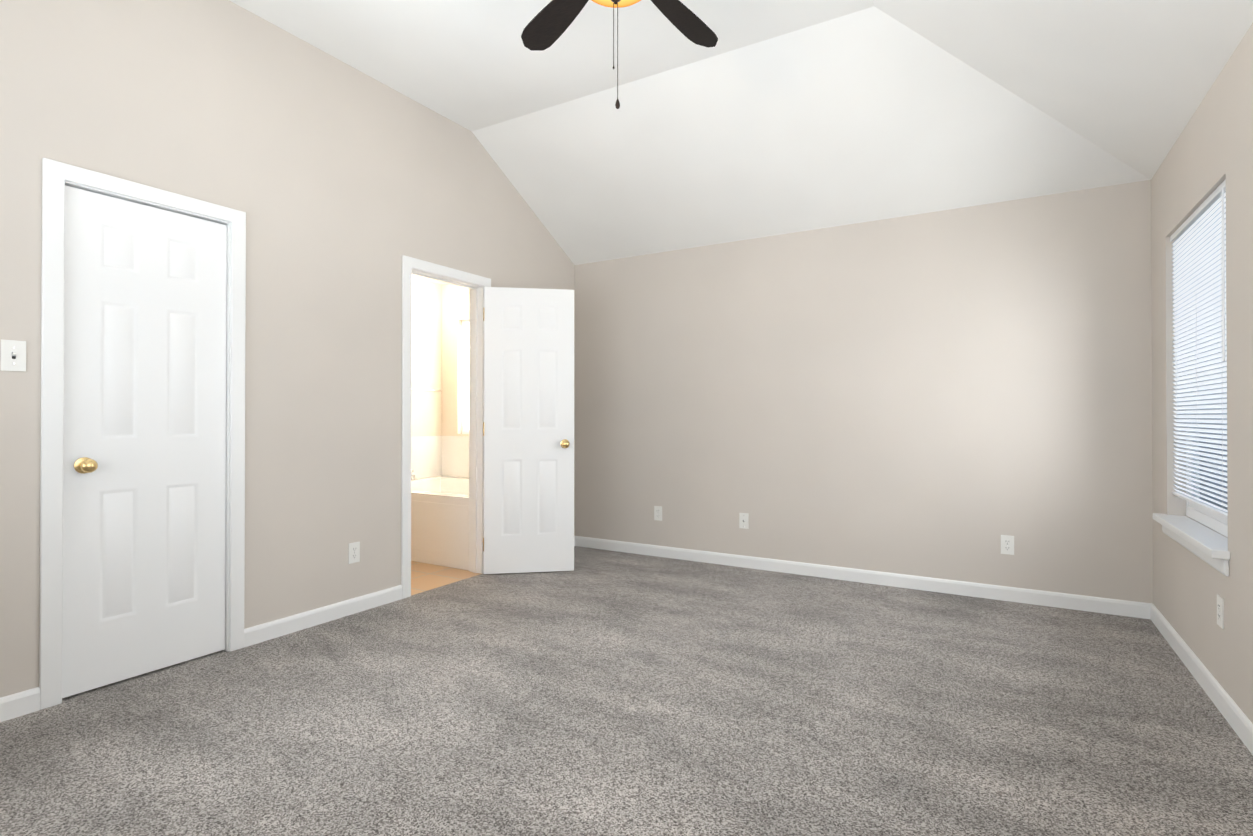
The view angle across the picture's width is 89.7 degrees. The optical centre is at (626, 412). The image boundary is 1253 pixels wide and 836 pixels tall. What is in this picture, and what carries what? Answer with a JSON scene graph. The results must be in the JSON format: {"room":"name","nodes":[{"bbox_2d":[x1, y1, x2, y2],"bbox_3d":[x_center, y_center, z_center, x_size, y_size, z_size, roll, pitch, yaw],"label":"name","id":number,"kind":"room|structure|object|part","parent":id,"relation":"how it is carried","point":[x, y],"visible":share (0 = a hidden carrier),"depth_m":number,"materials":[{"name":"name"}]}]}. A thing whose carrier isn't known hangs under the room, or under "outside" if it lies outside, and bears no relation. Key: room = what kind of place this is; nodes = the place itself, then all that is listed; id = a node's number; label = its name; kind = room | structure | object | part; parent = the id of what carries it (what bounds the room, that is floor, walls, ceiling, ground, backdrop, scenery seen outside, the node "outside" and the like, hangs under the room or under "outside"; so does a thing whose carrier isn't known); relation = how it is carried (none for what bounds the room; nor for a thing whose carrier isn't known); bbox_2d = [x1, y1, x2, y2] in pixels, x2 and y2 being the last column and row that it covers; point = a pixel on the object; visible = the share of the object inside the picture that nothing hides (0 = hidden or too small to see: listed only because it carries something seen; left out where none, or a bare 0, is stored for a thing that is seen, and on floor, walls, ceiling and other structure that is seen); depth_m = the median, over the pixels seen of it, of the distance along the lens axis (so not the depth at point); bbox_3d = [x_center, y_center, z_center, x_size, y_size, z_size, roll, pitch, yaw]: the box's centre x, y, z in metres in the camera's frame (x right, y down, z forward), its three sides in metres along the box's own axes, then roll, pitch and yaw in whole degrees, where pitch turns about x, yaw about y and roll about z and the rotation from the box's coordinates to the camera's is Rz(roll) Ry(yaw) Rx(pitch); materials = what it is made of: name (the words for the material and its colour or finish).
{"room":"empty bedroom","nodes":[
{"label":"empty bedroom","id":0,"kind":"room"},
{"bbox_2d":[62,650,226,701],"bbox_3d":[-2.601,1.172,2.831,1.020,0.059,1.500,0,0,31],"label":"floor","id":1,"kind":"structure","parent":0,"point":[137,677],"depth_m":2.72,"materials":[{"name":"grey carpet"}]},
{"bbox_2d":[0,0,574,697],"bbox_3d":[-1.797,-0.431,3.319,0.120,3.150,5.340,0,0,31],"label":"wall","id":2,"kind":"structure","parent":0,"point":[342,184],"depth_m":3.23,"materials":[{"name":"beige paint"}]},
{"bbox_2d":[1,339,25,371],"bbox_3d":[-2.286,-0.212,2.352,0.018,0.115,0.070,0,0,31],"label":"light switch","id":3,"kind":"object","parent":2,"relation":"attached to","point":[13,355],"visible":1,"depth_m":2.35,"materials":[{"name":"white plastic"}]},
{"bbox_2d":[39,158,245,709],"bbox_3d":[-2.113,0.108,2.779,0.122,2.066,0.652,0,0,31],"label":"door frame","id":4,"kind":"structure","parent":2,"relation":"attached to","point":[111,194],"depth_m":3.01,"materials":[{"name":"white wood"}]},
{"bbox_2d":[62,185,226,697],"bbox_3d":[-2.089,0.116,2.764,0.169,2.030,0.611,0,0,31],"label":"closet door","id":5,"kind":"structure","parent":2,"relation":"in","point":[144,482],"depth_m":2.72,"materials":[{"name":"white paint"}]},
{"bbox_2d":[0,536,574,721],"bbox_3d":[-1.739,1.101,3.275,0.014,0.086,5.100,0,0,31],"label":"baseboard","id":6,"kind":"structure","parent":2,"relation":"attached to","point":[19,704],"depth_m":3.26,"materials":[{"name":"white wood"}]},
{"bbox_2d":[348,541,359,563],"bbox_3d":[-1.554,0.801,3.597,0.006,0.115,0.070,0,0,31],"label":"electrical outlet","id":7,"kind":"object","parent":2,"relation":"attached to","point":[354,552],"visible":1,"depth_m":3.60,"materials":[{"name":"white plastic"}]},
{"bbox_2d":[401,255,490,598],"bbox_3d":[-1.243,0.091,4.255,0.154,2.119,0.783,0,0,31],"label":"door frame","id":8,"kind":"structure","parent":2,"relation":"attached to","point":[409,263],"depth_m":4.46,"materials":[{"name":"white wood"}]},
{"bbox_2d":[483,287,573,573],"bbox_3d":[-0.699,0.127,4.519,0.647,2.030,0.169,0,0,-9],"label":"bathroom door","id":9,"kind":"structure","parent":2,"relation":"in","point":[528,428],"depth_m":4.50,"materials":[{"name":"white paint"}]},
{"bbox_2d":[411,278,441,436],"bbox_3d":[-2.563,-0.064,5.207,0.120,2.440,2.620,0,0,31],"label":"wall","id":10,"kind":"structure","parent":0,"point":[426,373],"depth_m":6.14,"materials":[{"name":"white paint"}]},
{"bbox_2d":[412,275,448,284],"bbox_3d":[-1.917,-1.326,4.834,1.620,0.080,2.620,0,0,31],"label":"ceiling","id":11,"kind":"structure","parent":0,"point":[428,280],"depth_m":6.11,"materials":[{"name":"white paint"}]},
{"bbox_2d":[411,561,480,594],"bbox_3d":[-1.835,1.185,4.840,1.740,0.058,2.740,0,0,31],"label":"floor","id":12,"kind":"structure","parent":0,"point":[425,577],"depth_m":4.45,"materials":[{"name":"beige tile"}]},
{"bbox_2d":[411,436,468,569],"bbox_3d":[-1.489,0.693,5.434,1.490,0.930,1.118,0,0,31],"label":"bathtub","id":13,"kind":"object","parent":12,"relation":"on","point":[439,500],"visible":0.19,"depth_m":4.86,"materials":[{"name":"white ceramic"}]},
{"bbox_2d":[442,284,468,435],"bbox_3d":[-1.835,-0.066,4.848,1.500,2.440,2.500,0,0,31],"label":"wall","id":14,"kind":"structure","parent":0,"point":[455,303],"depth_m":6.24,"materials":[{"name":"white paint"}]},
{"bbox_2d":[0,546,1252,835],"bbox_3d":[-0.009,1.168,2.255,4.030,0.060,5.340,0,0,31],"label":"floor carpet","id":15,"kind":"object","parent":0,"point":[600,692],"visible":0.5,"depth_m":2.29,"materials":[{"name":"grey carpet"}]},
{"bbox_2d":[230,0,1252,264],"bbox_3d":[-0.061,-1.654,2.303,4.150,0.835,5.340,0,0,31],"label":"ceiling","id":16,"kind":"structure","parent":0,"point":[764,118],"depth_m":3.52,"materials":[{"name":"white paint"}]},
{"bbox_2d":[521,0,717,108],"bbox_3d":[0.001,-1.555,2.373,1.392,0.852,1.371,0,0,31],"label":"ceiling fan","id":17,"kind":"object","parent":16,"relation":"hanging from","point":[547,26],"visible":1,"depth_m":2.73,"materials":[{"name":"brown metal"}]},
{"bbox_3d":[-0.040,-1.596,2.349,0.304,0.080,0.304,0,0,31],"label":"glass","id":18,"kind":"part","parent":17,"relation":"part of","materials":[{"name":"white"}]},
{"bbox_2d":[458,180,1152,602],"bbox_3d":[0.566,-0.066,4.953,5.770,2.440,0.120,0,0,31],"label":"wall","id":19,"kind":"structure","parent":0,"point":[952,394],"depth_m":4.17,"materials":[{"name":"beige paint"}]},
{"bbox_2d":[462,320,468,433],"bbox_3d":[-1.188,-0.349,6.006,0.998,1.118,0.050,0,0,31],"label":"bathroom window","id":20,"kind":"structure","parent":19,"relation":"in","point":[465,376],"depth_m":6.23,"materials":[{"name":"white glass"}]},
{"bbox_2d":[654,506,661,520],"bbox_3d":[0.254,0.810,5.058,0.070,0.115,0.006,0,0,31],"label":"electrical outlet","id":21,"kind":"object","parent":19,"relation":"attached to","point":[657,512],"visible":1,"depth_m":5.05,"materials":[{"name":"white plastic"}]},
{"bbox_2d":[739,513,748,528],"bbox_3d":[0.872,0.808,4.688,0.070,0.115,0.017,0,0,31],"label":"outlet","id":22,"kind":"object","parent":19,"relation":"attached to","point":[743,521],"visible":1,"depth_m":4.69,"materials":[{"name":"white plastic"}]},
{"bbox_2d":[575,536,1151,618],"bbox_3d":[1.230,1.109,4.477,3.910,0.086,0.014,0,0,31],"label":"baseboard","id":23,"kind":"structure","parent":19,"relation":"attached to","point":[1074,602],"depth_m":4.16,"materials":[{"name":"white wood"}]},
{"bbox_2d":[1001,535,1013,554],"bbox_3d":[2.322,0.807,3.839,0.070,0.115,0.006,0,0,31],"label":"electrical outlet","id":24,"kind":"object","parent":19,"relation":"attached to","point":[1007,544],"visible":1,"depth_m":3.84,"materials":[{"name":"white plastic"}]},
{"bbox_2d":[1151,23,1252,722],"bbox_3d":[1.675,-0.088,1.270,0.120,2.440,5.340,0,0,31],"label":"wall","id":25,"kind":"structure","parent":0,"point":[1210,151],"depth_m":2.44,"materials":[{"name":"beige paint"}]},
{"bbox_2d":[1153,513,1229,576],"bbox_3d":[2.503,0.564,2.769,0.124,0.097,1.050,0,0,31],"label":"window sill","id":26,"kind":"structure","parent":25,"relation":"attached to","point":[1206,544],"depth_m":2.65,"materials":[{"name":"white wood"}]},
{"bbox_2d":[1170,179,1227,536],"bbox_3d":[2.547,-0.189,2.748,0.112,1.408,0.978,0,0,31],"label":"window blind","id":27,"kind":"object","parent":25,"relation":"in","point":[1198,237],"depth_m":2.75,"materials":[{"name":"white plastic"}]},
{"bbox_2d":[1150,603,1252,754],"bbox_3d":[1.617,1.089,1.297,0.014,0.086,5.100,0,0,31],"label":"baseboard","id":28,"kind":"structure","parent":25,"relation":"attached to","point":[1234,715],"depth_m":2.54,"materials":[{"name":"white wood"}]},
{"bbox_2d":[1217,594,1223,628],"bbox_3d":[2.285,0.767,2.426,0.006,0.115,0.070,0,0,31],"label":"electrical outlet","id":29,"kind":"object","parent":25,"relation":"attached to","point":[1220,611],"visible":0.98,"depth_m":2.42,"materials":[{"name":"white plastic"}]},
{"label":"outside","id":30,"kind":"structure","parent":0,"visible":0},
{"bbox_3d":[5.626,1.499,-3.912,100.000,0.200,90.000,0,0,31],"label":"ground","id":31,"kind":"structure","parent":30,"visible":0},
{"bbox_2d":[1199,428,1226,508],"bbox_3d":[6.339,0.809,7.280,0.070,1.320,6.000,0,0,31],"label":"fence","id":32,"kind":"object","parent":31,"relation":"on","point":[1213,473],"depth_m":5.86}
]}

